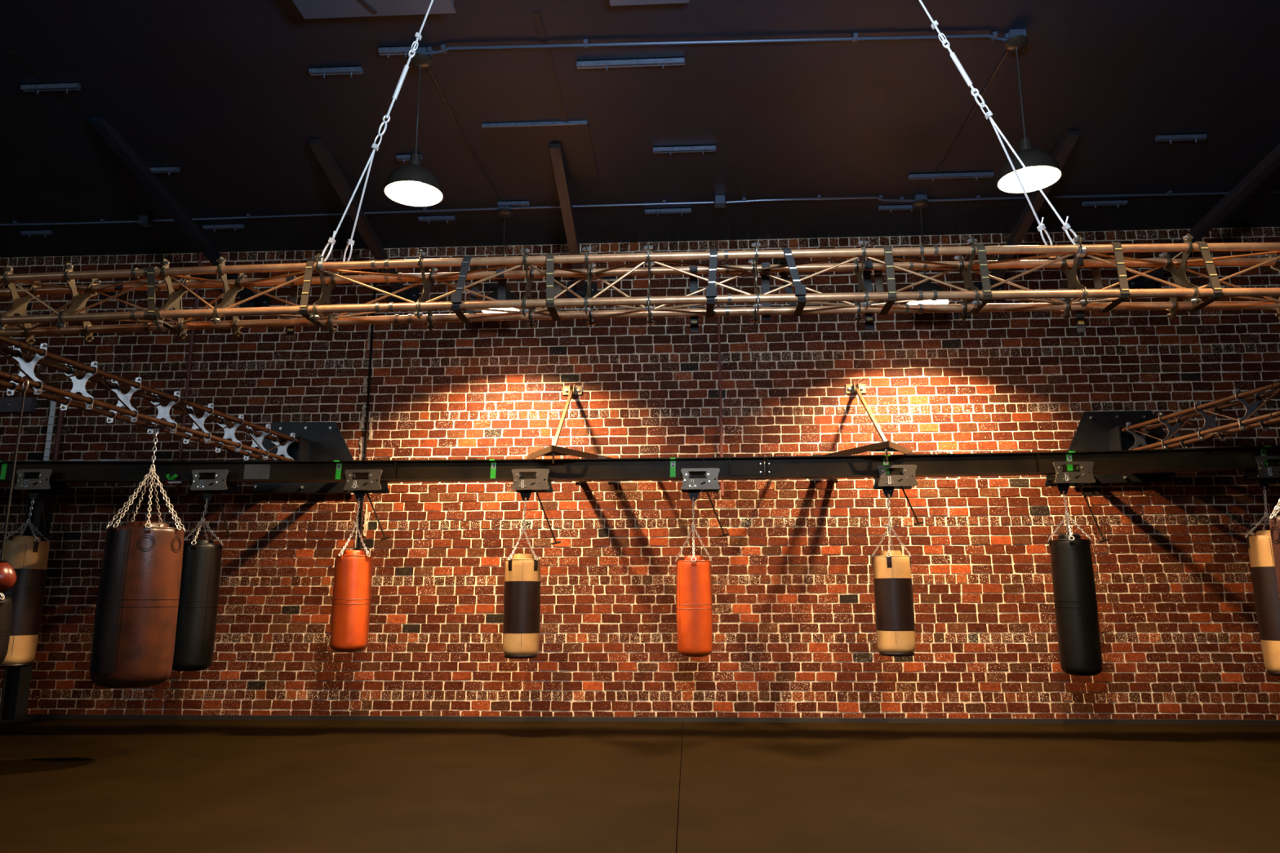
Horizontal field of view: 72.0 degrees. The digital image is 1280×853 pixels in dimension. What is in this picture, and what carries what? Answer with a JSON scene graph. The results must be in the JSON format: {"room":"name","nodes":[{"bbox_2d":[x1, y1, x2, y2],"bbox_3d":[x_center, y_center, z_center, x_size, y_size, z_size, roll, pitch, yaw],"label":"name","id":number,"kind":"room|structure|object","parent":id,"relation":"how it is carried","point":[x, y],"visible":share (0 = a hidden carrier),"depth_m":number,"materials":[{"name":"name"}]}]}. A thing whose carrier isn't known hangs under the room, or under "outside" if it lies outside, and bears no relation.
{"room":"exercise studio","nodes":[
{"label":"exercise studio","id":0,"kind":"room"},
{"bbox_2d":[0,226,1279,719],"bbox_3d":[-1.387,0.493,9.577,21.195,5.157,0.207,-1,-11,3],"label":"wall","id":1,"kind":"structure","parent":0,"point":[794,632],"depth_m":9.32,"materials":[{"name":"brick"}]},
{"bbox_2d":[0,396,36,413],"bbox_3d":[-7.122,-0.239,9.890,0.640,0.165,0.090,-1,-11,3],"label":"board","id":2,"kind":"object","parent":1,"relation":"attached to","point":[7,405],"visible":1,"depth_m":9.86,"materials":[{"name":"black metal"}]},
{"bbox_2d":[43,400,56,461],"bbox_3d":[-6.507,0.223,9.755,0.055,1.072,0.138,-1,-11,3],"label":"strip","id":3,"kind":"object","parent":1,"relation":"attached to","point":[53,404],"visible":0.52,"depth_m":9.72,"materials":[{"name":"white"}]},
{"bbox_2d":[51,409,66,461],"bbox_3d":[-6.464,0.286,9.759,0.126,0.950,0.056,-1,-11,3],"label":"conduit","id":4,"kind":"object","parent":1,"relation":"attached to","point":[55,452],"visible":0.64,"depth_m":9.78,"materials":[{"name":"red"}]},
{"bbox_2d":[174,252,202,498],"bbox_3d":[-5.052,-0.608,9.870,0.072,2.840,0.032,-1,-11,3],"label":"conduit","id":5,"kind":"object","parent":1,"relation":"attached to","point":[188,371],"visible":0.61,"depth_m":9.86,"materials":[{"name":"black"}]},
{"bbox_2d":[253,422,354,493],"bbox_3d":[-3.645,0.311,9.472,1.140,0.790,0.265,-1,-11,3],"label":"mounting bracket","id":6,"kind":"object","parent":1,"relation":"attached to","point":[317,441],"visible":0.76,"depth_m":9.59,"materials":[{"name":"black metal"}]},
{"bbox_2d":[0,336,298,460],"bbox_3d":[-4.044,-0.170,7.152,0.256,0.364,4.553,-2,-11,7],"label":"truss","id":7,"kind":"object","parent":6,"relation":"attached to","point":[27,369],"visible":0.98,"depth_m":6.96,"materials":[{"name":"metal"}]},
{"bbox_2d":[0,592,12,665],"bbox_3d":[-4.351,0.645,5.783,0.517,1.878,0.512,-7,-13,31],"label":"bag","id":8,"kind":"object","parent":7,"relation":"hanging from","point":[6,603],"visible":0.97,"depth_m":5.69,"materials":[{"name":"black leather"}]},
{"bbox_2d":[0,378,28,593],"bbox_3d":[-4.000,0.362,5.614,0.184,1.378,0.184,-1,-11,3],"label":"ball","id":9,"kind":"object","parent":7,"relation":"hanging from","point":[8,578],"visible":1,"depth_m":5.54,"materials":[{"name":"red leather"}]},
{"bbox_2d":[142,426,168,432],"bbox_3d":[-4.018,0.029,7.315,0.200,0.049,0.035,-1,-11,3],"label":"bar","id":10,"kind":"object","parent":7,"relation":"attached to","point":[166,427],"visible":1,"depth_m":7.30,"materials":[{"name":"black metal"}]},
{"bbox_2d":[88,428,185,688],"bbox_3d":[-4.006,1.031,7.112,0.577,2.062,0.572,4,-12,-22],"label":"bag","id":11,"kind":"object","parent":10,"relation":"hanging from","point":[135,628],"visible":1,"depth_m":6.84,"materials":[{"name":"brown leather"}]},
{"bbox_2d":[354,269,377,550],"bbox_3d":[-2.995,-0.264,9.703,0.155,3.590,0.042,-1,-11,3],"label":"downpipe","id":12,"kind":"object","parent":1,"relation":"attached to","point":[357,543],"visible":0.8,"depth_m":9.65,"materials":[{"name":"black metal"}]},
{"bbox_2d":[523,384,617,481],"bbox_3d":[-0.667,-0.024,9.014,0.852,1.053,1.642,-7,-13,32],"label":"bracket","id":13,"kind":"object","parent":1,"relation":"attached to","point":[553,450],"visible":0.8,"depth_m":8.46,"materials":[{"name":"metal"}]},
{"bbox_2d":[0,445,1279,483],"bbox_3d":[0.480,0.446,8.879,17.000,0.282,0.980,-1,-11,3],"label":"beam","id":14,"kind":"structure","parent":1,"relation":"attached to","point":[815,466],"depth_m":8.46,"materials":[{"name":"black metal"}]},
{"bbox_2d":[14,469,66,537],"bbox_3d":[-5.970,0.768,8.753,0.370,0.662,0.249,-1,-11,3],"label":"trolley","id":15,"kind":"object","parent":14,"relation":"hanging from","point":[41,485],"visible":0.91,"depth_m":8.70,"materials":[{"name":"metal"}]},
{"bbox_2d":[0,497,49,667],"bbox_3d":[-6.045,1.508,8.615,0.399,1.631,0.405,-1,-11,3],"label":"bag","id":16,"kind":"object","parent":15,"relation":"hanging from","point":[28,556],"visible":0.95,"depth_m":8.49,"materials":[{"name":"beige leather"}]},
{"bbox_2d":[190,469,239,537],"bbox_3d":[-4.184,0.762,8.654,0.379,0.651,0.249,-1,-11,3],"label":"trolley","id":17,"kind":"object","parent":14,"relation":"hanging from","point":[208,486],"visible":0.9,"depth_m":8.60,"materials":[{"name":"metal"}]},
{"bbox_2d":[172,497,223,671],"bbox_3d":[-4.272,1.513,8.516,0.392,1.644,0.389,-4,-12,20],"label":"bag","id":18,"kind":"object","parent":17,"relation":"hanging from","point":[197,615],"visible":0.87,"depth_m":8.34,"materials":[{"name":"black leather"}]},
{"bbox_2d":[333,460,342,479],"bbox_3d":[-2.959,0.427,8.611,0.056,0.186,0.076,-1,-11,3],"label":"tag","id":19,"kind":"object","parent":14,"relation":"attached to","point":[338,473],"visible":1,"depth_m":8.64,"materials":[{"name":"green"}]},
{"bbox_2d":[343,469,390,540],"bbox_3d":[-2.641,0.767,8.566,0.421,0.672,0.249,-1,-11,3],"label":"trolley","id":20,"kind":"object","parent":14,"relation":"hanging from","point":[359,487],"visible":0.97,"depth_m":8.51,"materials":[{"name":"metal"}]},
{"bbox_2d":[329,498,373,652],"bbox_3d":[-2.747,1.413,8.449,0.357,1.453,0.362,2,-11,-12],"label":"bag","id":21,"kind":"object","parent":20,"relation":"hanging from","point":[353,576],"visible":1,"depth_m":8.27,"materials":[{"name":"orange leather"}]},
{"bbox_2d":[488,458,496,478],"bbox_3d":[-1.428,0.414,8.528,0.056,0.186,0.076,-1,-11,3],"label":"tag","id":22,"kind":"object","parent":14,"relation":"attached to","point":[493,464],"visible":1,"depth_m":8.56,"materials":[{"name":"green"}]},
{"bbox_2d":[511,468,560,544],"bbox_3d":[-0.992,0.776,8.472,0.461,0.713,0.249,-1,-11,3],"label":"trolley","id":23,"kind":"object","parent":14,"relation":"hanging from","point":[525,487],"visible":0.98,"depth_m":8.42,"materials":[{"name":"metal"}]},
{"bbox_2d":[502,497,540,658],"bbox_3d":[-1.112,1.425,8.356,0.345,1.495,0.342,-1,-11,3],"label":"bag","id":24,"kind":"object","parent":23,"relation":"hanging from","point":[522,593],"visible":1,"depth_m":8.18,"materials":[{"name":"beige leather"}]},
{"bbox_2d":[670,457,675,476],"bbox_3d":[0.314,0.395,8.434,0.056,0.186,0.076,-1,-11,3],"label":"tag","id":25,"kind":"object","parent":14,"relation":"attached to","point":[673,463],"visible":1,"depth_m":8.47,"materials":[{"name":"green"}]},
{"bbox_2d":[680,467,728,537],"bbox_3d":[0.619,0.730,8.391,0.453,0.640,0.249,-1,-11,3],"label":"trolley","id":26,"kind":"object","parent":14,"relation":"hanging from","point":[693,486],"visible":0.98,"depth_m":8.33,"materials":[{"name":"metal"}]},
{"bbox_2d":[675,497,712,657],"bbox_3d":[0.507,1.402,8.271,0.337,1.472,0.342,-6,-13,28],"label":"bag","id":27,"kind":"object","parent":26,"relation":"hanging from","point":[694,604],"visible":1,"depth_m":8.09,"materials":[{"name":"orange leather"}]},
{"bbox_2d":[872,464,924,524],"bbox_3d":[2.448,0.651,8.304,0.444,0.552,0.249,-1,-11,3],"label":"trolley","id":28,"kind":"object","parent":14,"relation":"attached to","point":[887,483],"visible":0.94,"depth_m":8.24,"materials":[{"name":"metal"}]},
{"bbox_2d":[871,494,915,656],"bbox_3d":[2.340,1.368,8.174,0.346,1.475,0.343,-1,-11,3],"label":"bag","id":29,"kind":"object","parent":28,"relation":"hanging from","point":[892,575],"visible":1,"depth_m":8.00,"materials":[{"name":"beige leather"}]},
{"bbox_2d":[1044,461,1109,542],"bbox_3d":[4.095,0.707,8.201,0.517,0.739,0.249,-1,-11,3],"label":"trolley","id":30,"kind":"object","parent":14,"relation":"hanging from","point":[1062,480],"visible":0.92,"depth_m":8.16,"materials":[{"name":"metal"}]},
{"bbox_2d":[1047,491,1102,675],"bbox_3d":[3.968,1.422,8.073,0.354,1.658,0.352,2,-11,-9],"label":"bag","id":31,"kind":"object","parent":30,"relation":"hanging from","point":[1075,601],"visible":1,"depth_m":7.91,"materials":[{"name":"black leather"}]},
{"bbox_2d":[1241,455,1279,489],"bbox_3d":[5.833,0.436,8.157,0.370,0.296,0.249,-1,-11,3],"label":"trolley","id":32,"kind":"object","parent":14,"relation":"hanging from","point":[1264,475],"visible":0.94,"depth_m":8.08,"materials":[{"name":"metal"}]},
{"bbox_2d":[1245,486,1279,675],"bbox_3d":[5.750,1.383,7.980,0.352,1.689,0.354,2,-11,-10],"label":"bag","id":33,"kind":"object","parent":32,"relation":"hanging from","point":[1263,571],"visible":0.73,"depth_m":7.89,"materials":[{"name":"beige leather"}]},
{"bbox_2d":[26,714,1279,724],"bbox_3d":[-1.435,2.975,8.974,21.100,0.044,0.030,-1,-11,3],"label":"baseboard","id":34,"kind":"structure","parent":1,"relation":"attached to","point":[834,720],"depth_m":8.87,"materials":[{"name":"wood"}]},
{"bbox_2d":[715,240,724,495],"bbox_3d":[0.864,-0.675,9.554,0.063,2.860,0.028,-1,-11,3],"label":"conduit","id":35,"kind":"object","parent":1,"relation":"attached to","point":[719,364],"visible":0.81,"depth_m":9.52,"materials":[{"name":"black"}]},
{"bbox_2d":[815,382,917,479],"bbox_3d":[2.188,-0.048,8.859,0.852,1.020,1.642,5,-13,-26],"label":"bracket","id":36,"kind":"object","parent":1,"relation":"attached to","point":[886,446],"visible":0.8,"depth_m":8.31,"materials":[{"name":"metal"}]},
{"bbox_2d":[1067,410,1175,484],"bbox_3d":[4.976,0.190,9.013,1.084,0.762,0.265,-1,-11,3],"label":"mounting bracket","id":37,"kind":"object","parent":1,"relation":"attached to","point":[1095,430],"visible":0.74,"depth_m":9.15,"materials":[{"name":"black metal"}]},
{"bbox_2d":[1121,377,1279,449],"bbox_3d":[5.219,-0.292,6.657,0.256,0.364,4.597,1,-11,-6],"label":"truss","id":38,"kind":"object","parent":37,"relation":"attached to","point":[1204,433],"visible":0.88,"depth_m":7.85,"materials":[{"name":"metal"}]},
{"bbox_2d":[0,0,1279,257],"bbox_3d":[-1.770,-3.242,4.212,21.100,0.108,11.800,-1,-11,3],"label":"ceiling","id":39,"kind":"structure","parent":0,"point":[224,93],"depth_m":7.32,"materials":[{"name":"paint"}]},
{"bbox_2d":[20,229,53,237],"bbox_3d":[-6.541,-2.086,9.554,0.333,0.074,0.042,-1,-11,3],"label":"channel","id":40,"kind":"object","parent":39,"relation":"attached to","point":[48,232],"visible":1,"depth_m":9.54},
{"bbox_2d":[20,82,80,93],"bbox_3d":[-4.585,-2.625,6.857,0.455,0.074,0.042,-1,-11,3],"label":"channel","id":41,"kind":"object","parent":39,"relation":"attached to","point":[66,86],"visible":1,"depth_m":6.84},
{"bbox_2d":[0,218,138,226],"bbox_3d":[-6.183,-2.151,9.309,1.895,0.038,0.060,-1,-11,3],"label":"conduit","id":42,"kind":"object","parent":39,"relation":"attached to","point":[102,220],"visible":0.95,"depth_m":9.30,"materials":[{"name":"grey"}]},
{"bbox_2d":[137,215,153,226],"bbox_3d":[-5.172,-2.150,9.226,0.105,0.084,0.105,-1,-11,3],"label":"junction box","id":43,"kind":"object","parent":39,"relation":"attached to","point":[144,220],"visible":1,"depth_m":9.19,"materials":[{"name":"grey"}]},
{"bbox_2d":[131,166,180,175],"bbox_3d":[-4.493,-2.364,8.177,0.436,0.074,0.042,-1,-11,3],"label":"channel","id":44,"kind":"object","parent":39,"relation":"attached to","point":[168,170],"visible":0.64,"depth_m":8.16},
{"bbox_2d":[88,116,270,307],"bbox_3d":[-4.447,-1.947,8.651,0.340,0.800,2.866,-1,-11,3],"label":"ceiling beam","id":45,"kind":"structure","parent":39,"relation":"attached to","point":[108,133],"depth_m":8.26,"materials":[{"name":"paint"}]},
{"bbox_2d":[202,223,244,231],"bbox_3d":[-4.448,-2.119,9.413,0.438,0.074,0.042,-1,-11,3],"label":"channel","id":46,"kind":"object","parent":39,"relation":"attached to","point":[223,226],"visible":1,"depth_m":9.40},
{"bbox_2d":[151,207,498,222],"bbox_3d":[-3.259,-2.198,9.112,3.747,0.038,0.061,-1,-11,4],"label":"conduit","id":47,"kind":"object","parent":39,"relation":"attached to","point":[424,209],"visible":0.96,"depth_m":9.10,"materials":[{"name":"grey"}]},
{"bbox_2d":[308,66,363,78],"bbox_3d":[-2.296,-2.671,6.655,0.400,0.074,0.042,-1,-11,3],"label":"channel","id":48,"kind":"object","parent":39,"relation":"attached to","point":[350,70],"visible":1,"depth_m":6.64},
{"bbox_2d":[308,138,419,302],"bbox_3d":[-2.722,-1.945,8.783,0.340,0.761,2.418,-1,-11,3],"label":"brace","id":49,"kind":"object","parent":39,"relation":"attached to","point":[324,156],"visible":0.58,"depth_m":8.54,"materials":[{"name":"paint"}]},
{"bbox_2d":[292,0,456,18],"bbox_3d":[-1.740,-2.833,5.659,1.024,0.148,0.430,-1,-11,3],"label":"duct","id":50,"kind":"object","parent":39,"relation":"attached to","point":[308,9],"visible":1,"depth_m":5.78,"materials":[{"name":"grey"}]},
{"bbox_2d":[318,0,433,273],"bbox_3d":[-1.276,-1.893,4.834,0.750,2.258,0.252,-1,-11,3],"label":"cable","id":51,"kind":"object","parent":39,"relation":"hanging from","point":[375,146],"visible":0.94,"depth_m":4.69,"materials":[{"name":"silver metal"}]},
{"bbox_2d":[377,45,413,57],"bbox_3d":[-1.777,-2.720,6.414,0.245,0.074,0.042,-1,-11,3],"label":"channel","id":52,"kind":"object","parent":39,"relation":"attached to","point":[403,50],"visible":0.8,"depth_m":6.40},
{"bbox_2d":[395,153,422,163],"bbox_3d":[-2.081,-2.414,7.954,0.227,0.074,0.042,-1,-11,3],"label":"channel","id":53,"kind":"object","parent":39,"relation":"attached to","point":[403,157],"visible":0.71,"depth_m":7.94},
{"bbox_2d":[383,47,443,207],"bbox_3d":[-1.605,-2.197,6.359,0.414,1.122,0.414,-1,-11,3],"label":"pendant lamp","id":54,"kind":"object","parent":39,"relation":"hanging from","point":[412,184],"visible":0.98,"depth_m":6.37,"materials":[{"name":"black metal"}]},
{"bbox_2d":[408,153,422,165],"bbox_3d":[-1.604,-1.886,6.297,0.092,0.110,0.091,-1,-11,3],"label":"socket","id":55,"kind":"object","parent":54,"relation":"attached to","point":[415,158],"depth_m":6.27,"materials":[{"name":"black metal"}]},
{"bbox_2d":[417,214,454,223],"bbox_3d":[-2.127,-2.163,9.219,0.376,0.074,0.042,-1,-11,3],"label":"channel","id":56,"kind":"object","parent":39,"relation":"attached to","point":[424,218],"visible":1,"depth_m":9.20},
{"bbox_2d":[428,66,502,202],"bbox_3d":[-1.505,-2.488,7.736,0.041,0.014,2.496,-1,-11,5],"label":"conduit","id":57,"kind":"object","parent":39,"relation":"attached to","point":[428,67],"visible":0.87,"depth_m":7.54,"materials":[{"name":"grey metal"}]},
{"bbox_2d":[480,206,522,313],"bbox_3d":[-1.373,-1.700,8.873,0.414,1.122,0.414,-1,-11,3],"label":"pendant lamp","id":58,"kind":"object","parent":39,"relation":"hanging from","point":[502,211],"visible":0.41,"depth_m":8.90,"materials":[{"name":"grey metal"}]},
{"bbox_2d":[497,200,529,208],"bbox_3d":[-1.276,-2.232,8.883,0.317,0.074,0.042,-1,-11,3],"label":"channel","id":59,"kind":"object","parent":39,"relation":"attached to","point":[504,203],"visible":1,"depth_m":8.87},
{"bbox_2d":[481,120,599,181],"bbox_3d":[-0.862,-2.450,7.910,0.893,0.032,1.012,-1,-11,3],"label":"ceiling panel","id":60,"kind":"object","parent":39,"relation":"attached to","point":[522,152],"visible":1,"depth_m":7.82,"materials":[{"name":"paint"}]},
{"bbox_2d":[549,143,597,297],"bbox_3d":[-0.706,-1.955,8.761,0.340,0.724,2.242,-1,-11,3],"label":"brace","id":61,"kind":"object","parent":39,"relation":"attached to","point":[556,151],"visible":0.72,"depth_m":8.54,"materials":[{"name":"paint"}]},
{"bbox_2d":[510,200,714,208],"bbox_3d":[-0.304,-2.245,8.913,2.099,0.038,0.066,-1,-11,3],"label":"conduit","id":62,"kind":"object","parent":39,"relation":"attached to","point":[664,202],"visible":0.8,"depth_m":8.89,"materials":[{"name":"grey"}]},
{"bbox_2d":[576,57,684,71],"bbox_3d":[-0.070,-2.694,6.566,0.804,0.074,0.042,-1,-11,3],"label":"channel","id":63,"kind":"object","parent":39,"relation":"attached to","point":[664,61],"visible":1,"depth_m":6.56,"materials":[{"name":"metal"}]},
{"bbox_2d":[609,0,688,5],"bbox_3d":[0.051,-2.870,5.595,0.520,0.108,0.430,-1,-11,3],"label":"duct","id":64,"kind":"object","parent":39,"relation":"attached to","point":[612,2],"visible":1,"depth_m":5.77,"materials":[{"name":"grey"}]},
{"bbox_2d":[644,207,691,216],"bbox_3d":[0.288,-2.201,9.059,0.476,0.074,0.042,-1,-11,3],"label":"channel","id":65,"kind":"object","parent":39,"relation":"attached to","point":[684,210],"visible":1,"depth_m":9.04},
{"bbox_2d":[653,144,715,155],"bbox_3d":[0.394,-2.446,7.822,0.555,0.074,0.042,-1,-11,3],"label":"channel","id":66,"kind":"object","parent":39,"relation":"attached to","point":[703,148],"visible":1,"depth_m":7.81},
{"bbox_2d":[426,31,1008,55],"bbox_3d":[0.534,-2.757,6.338,4.251,0.038,0.107,-1,-11,2],"label":"conduit","id":67,"kind":"object","parent":39,"relation":"attached to","point":[993,37],"visible":0.95,"depth_m":6.31,"materials":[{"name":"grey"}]},
{"bbox_2d":[714,195,725,208],"bbox_3d":[0.799,-2.248,8.806,0.105,0.084,0.105,-1,-11,3],"label":"junction box","id":68,"kind":"object","parent":39,"relation":"attached to","point":[719,199],"visible":1,"depth_m":8.76,"materials":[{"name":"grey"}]},
{"bbox_2d":[725,195,914,203],"bbox_3d":[1.826,-2.272,8.802,1.929,0.038,0.112,0,-11,0],"label":"conduit","id":69,"kind":"object","parent":39,"relation":"attached to","point":[880,197],"visible":0.94,"depth_m":8.79,"materials":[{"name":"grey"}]},
{"bbox_2d":[878,204,919,213],"bbox_3d":[2.646,-2.220,8.991,0.410,0.074,0.042,-1,-11,3],"label":"channel","id":70,"kind":"object","parent":39,"relation":"attached to","point":[904,206],"visible":0.82,"depth_m":8.98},
{"bbox_2d":[905,194,949,304],"bbox_3d":[2.797,-1.744,8.700,0.414,1.122,0.414,-1,-11,3],"label":"pendant lamp","id":71,"kind":"object","parent":39,"relation":"hanging from","point":[921,201],"visible":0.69,"depth_m":8.72,"materials":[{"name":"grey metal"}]},
{"bbox_2d":[908,171,994,181],"bbox_3d":[2.936,-2.354,8.320,0.781,0.074,0.042,-1,-11,3],"label":"channel","id":72,"kind":"object","parent":39,"relation":"attached to","point":[975,175],"visible":1,"depth_m":8.31,"materials":[{"name":"metal"}]},
{"bbox_2d":[924,50,1008,195],"bbox_3d":[2.757,-2.523,7.611,0.015,0.014,2.541,-1,-11,3],"label":"conduit","id":73,"kind":"object","parent":39,"relation":"attached to","point":[985,88],"visible":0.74,"depth_m":7.34,"materials":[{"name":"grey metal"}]},
{"bbox_2d":[918,0,1085,258],"bbox_3d":[1.648,-1.924,4.677,1.076,2.275,0.252,-1,-11,3],"label":"cable","id":74,"kind":"object","parent":39,"relation":"hanging from","point":[935,24],"visible":0.93,"depth_m":4.52,"materials":[{"name":"silver metal"}]},
{"bbox_2d":[973,130,1079,301],"bbox_3d":[3.713,-1.971,8.555,0.340,0.829,2.169,-1,-11,3],"label":"brace","id":75,"kind":"object","parent":39,"relation":"attached to","point":[1067,142],"visible":0.43,"depth_m":8.46,"materials":[{"name":"paint"}]},
{"bbox_2d":[996,28,1062,193],"bbox_3d":[2.674,-2.245,6.170,0.414,1.122,0.414,-1,-11,3],"label":"pendant lamp","id":76,"kind":"object","parent":39,"relation":"hanging from","point":[1044,168],"visible":0.92,"depth_m":6.17,"materials":[{"name":"black metal"}]},
{"bbox_2d":[1018,137,1033,151],"bbox_3d":[2.675,-1.934,6.109,0.092,0.110,0.091,-1,-11,3],"label":"socket","id":77,"kind":"object","parent":76,"relation":"attached to","point":[1025,143],"depth_m":6.08,"materials":[{"name":"metal"}]},
{"bbox_2d":[927,190,1279,201],"bbox_3d":[4.678,-2.293,8.732,3.717,0.038,0.060,-1,-11,3],"label":"conduit","id":78,"kind":"object","parent":39,"relation":"attached to","point":[1169,193],"visible":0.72,"depth_m":8.72,"materials":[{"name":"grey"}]},
{"bbox_2d":[1081,200,1127,208],"bbox_3d":[4.697,-2.243,8.904,0.429,0.074,0.042,-1,-11,3],"label":"channel","id":79,"kind":"object","parent":39,"relation":"attached to","point":[1099,202],"visible":1,"depth_m":8.89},
{"bbox_2d":[1155,133,1207,143],"bbox_3d":[4.694,-2.492,7.645,0.410,0.074,0.042,-1,-11,3],"label":"channel","id":80,"kind":"object","parent":39,"relation":"attached to","point":[1202,136],"visible":1,"depth_m":7.63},
{"bbox_2d":[1126,142,1279,288],"bbox_3d":[5.603,-2.007,8.481,0.335,0.801,2.257,2,-11,-10],"label":"brace","id":81,"kind":"object","parent":39,"relation":"attached to","point":[1271,162],"visible":0.83,"depth_m":8.35,"materials":[{"name":"paint"}]},
{"bbox_2d":[0,719,1279,852],"bbox_3d":[-1.758,1.904,3.193,21.100,0.100,11.800,-1,-11,3],"label":"floor","id":82,"kind":"structure","parent":0,"point":[67,785],"depth_m":5.79,"materials":[{"name":"black rubber"}]},
{"bbox_2d":[0,482,54,723],"bbox_3d":[-6.431,1.729,9.017,0.300,2.530,0.730,-1,-11,3],"label":"steel post","id":83,"kind":"object","parent":82,"relation":"on","point":[16,682],"visible":0.41,"depth_m":9.08,"materials":[{"name":"black"}]},
{"bbox_2d":[0,233,1279,344],"bbox_3d":[0.507,-0.702,4.499,9.551,0.422,0.256,-1,-11,3],"label":"truss","id":84,"kind":"object","parent":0,"point":[19,304],"visible":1,"depth_m":4.51,"materials":[{"name":"orange metal"}]},
{"bbox_2d":[114,281,128,308],"bbox_3d":[-2.821,-0.715,4.791,0.042,0.132,0.056,-1,-11,3],"label":"strap tail","id":85,"kind":"object","parent":84,"relation":"hanging from","point":[124,297],"visible":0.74,"depth_m":4.80,"materials":[{"name":"black"}]},
{"bbox_2d":[146,266,182,332],"bbox_3d":[-2.511,-0.671,4.660,0.073,0.286,0.254,-1,-11,3],"label":"strap","id":86,"kind":"object","parent":84,"relation":"attached to","point":[150,270],"visible":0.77,"depth_m":4.55,"materials":[{"name":"brown"}]},
{"bbox_2d":[285,275,297,338],"bbox_3d":[-1.873,-0.641,4.723,0.042,0.337,0.056,-1,-11,3],"label":"strap tail","id":87,"kind":"object","parent":84,"relation":"hanging from","point":[294,288],"visible":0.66,"depth_m":4.75,"materials":[{"name":"black"}]},
{"bbox_2d":[299,260,331,327],"bbox_3d":[-1.695,-0.692,4.618,0.058,0.286,0.254,-1,-11,3],"label":"strap","id":88,"kind":"object","parent":84,"relation":"attached to","point":[309,264],"visible":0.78,"depth_m":4.50,"materials":[{"name":"brown"}]},
{"bbox_2d":[450,255,480,323],"bbox_3d":[-0.897,-0.710,4.572,0.093,0.286,0.263,-1,-11,3],"label":"strap","id":89,"kind":"object","parent":84,"relation":"attached to","point":[456,298],"visible":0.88,"depth_m":4.47,"materials":[{"name":"black"}]},
{"bbox_2d":[496,268,506,300],"bbox_3d":[-0.738,-0.741,4.679,0.042,0.182,0.056,-1,-11,3],"label":"strap tail","id":90,"kind":"object","parent":84,"relation":"hanging from","point":[501,282],"visible":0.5,"depth_m":4.70,"materials":[{"name":"black"}]},
{"bbox_2d":[546,253,560,320],"bbox_3d":[-0.446,-0.717,4.553,0.044,0.286,0.254,-1,-11,3],"label":"strap","id":91,"kind":"object","parent":84,"relation":"attached to","point":[553,289],"visible":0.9,"depth_m":4.44,"materials":[{"name":"black"}]},
{"bbox_2d":[689,265,698,332],"bbox_3d":[0.282,-0.672,4.609,0.042,0.355,0.056,-1,-11,3],"label":"strap tail","id":92,"kind":"object","parent":84,"relation":"hanging from","point":[693,268],"visible":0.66,"depth_m":4.61,"materials":[{"name":"black"}]},
{"bbox_2d":[706,248,717,317],"bbox_3d":[0.365,-0.730,4.505,0.064,0.286,0.263,-1,-11,3],"label":"strap","id":93,"kind":"object","parent":84,"relation":"attached to","point":[711,291],"visible":0.96,"depth_m":4.39,"materials":[{"name":"black"}]},
{"bbox_2d":[760,262,770,319],"bbox_3d":[0.657,-0.705,4.594,0.042,0.297,0.056,-1,-11,3],"label":"strap tail","id":94,"kind":"object","parent":84,"relation":"hanging from","point":[765,279],"visible":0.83,"depth_m":4.62,"materials":[{"name":"black"}]},
{"bbox_2d":[777,247,806,315],"bbox_3d":[0.772,-0.735,4.484,0.110,0.286,0.263,-1,-11,3],"label":"strap","id":95,"kind":"object","parent":84,"relation":"attached to","point":[800,291],"visible":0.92,"depth_m":4.38,"materials":[{"name":"black"}]},
{"bbox_2d":[862,260,874,329],"bbox_3d":[1.185,-0.681,4.560,0.042,0.356,0.056,-1,-11,3],"label":"strap tail","id":96,"kind":"object","parent":84,"relation":"hanging from","point":[868,264],"visible":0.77,"depth_m":4.56,"materials":[{"name":"black"}]},
{"bbox_2d":[874,245,896,315],"bbox_3d":[1.240,-0.738,4.463,0.047,0.286,0.254,-1,-11,3],"label":"strap","id":97,"kind":"object","parent":84,"relation":"attached to","point":[887,249],"visible":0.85,"depth_m":4.36,"materials":[{"name":"brown"}]},
{"bbox_2d":[963,244,991,313],"bbox_3d":[1.694,-0.741,4.438,0.054,0.286,0.254,-1,-11,3],"label":"strap","id":98,"kind":"object","parent":84,"relation":"attached to","point":[981,252],"visible":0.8,"depth_m":4.33,"materials":[{"name":"brown"}]},
{"bbox_2d":[1070,257,1085,332],"bbox_3d":[2.246,-0.673,4.499,0.042,0.382,0.056,-1,-11,3],"label":"strap tail","id":99,"kind":"object","parent":84,"relation":"hanging from","point":[1080,319],"visible":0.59,"depth_m":4.50,"materials":[{"name":"black"}]},
{"bbox_2d":[1091,242,1129,312],"bbox_3d":[2.345,-0.743,4.402,0.052,0.286,0.254,-1,-11,3],"label":"strap","id":100,"kind":"object","parent":84,"relation":"attached to","point":[1117,249],"visible":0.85,"depth_m":4.30,"materials":[{"name":"brown"}]},
{"bbox_2d":[1172,240,1222,311],"bbox_3d":[2.764,-0.743,4.378,0.087,0.286,0.254,-1,-11,3],"label":"strap","id":101,"kind":"object","parent":84,"relation":"attached to","point":[1218,292],"visible":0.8,"depth_m":4.27,"materials":[{"name":"brown"}]},
{"bbox_3d":[5.064,-0.158,6.486,0.536,0.049,0.035,-1,-11,3],"label":"bar","id":102,"kind":"object","parent":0,"visible":0},
{"bbox_2d":[1269,499,1279,602],"bbox_3d":[4.800,0.812,6.308,0.487,1.988,0.475,-1,-11,3],"label":"bag","id":103,"kind":"object","parent":102,"relation":"hanging from","point":[1274,522],"visible":1,"depth_m":6.34,"materials":[{"name":"red leather"}]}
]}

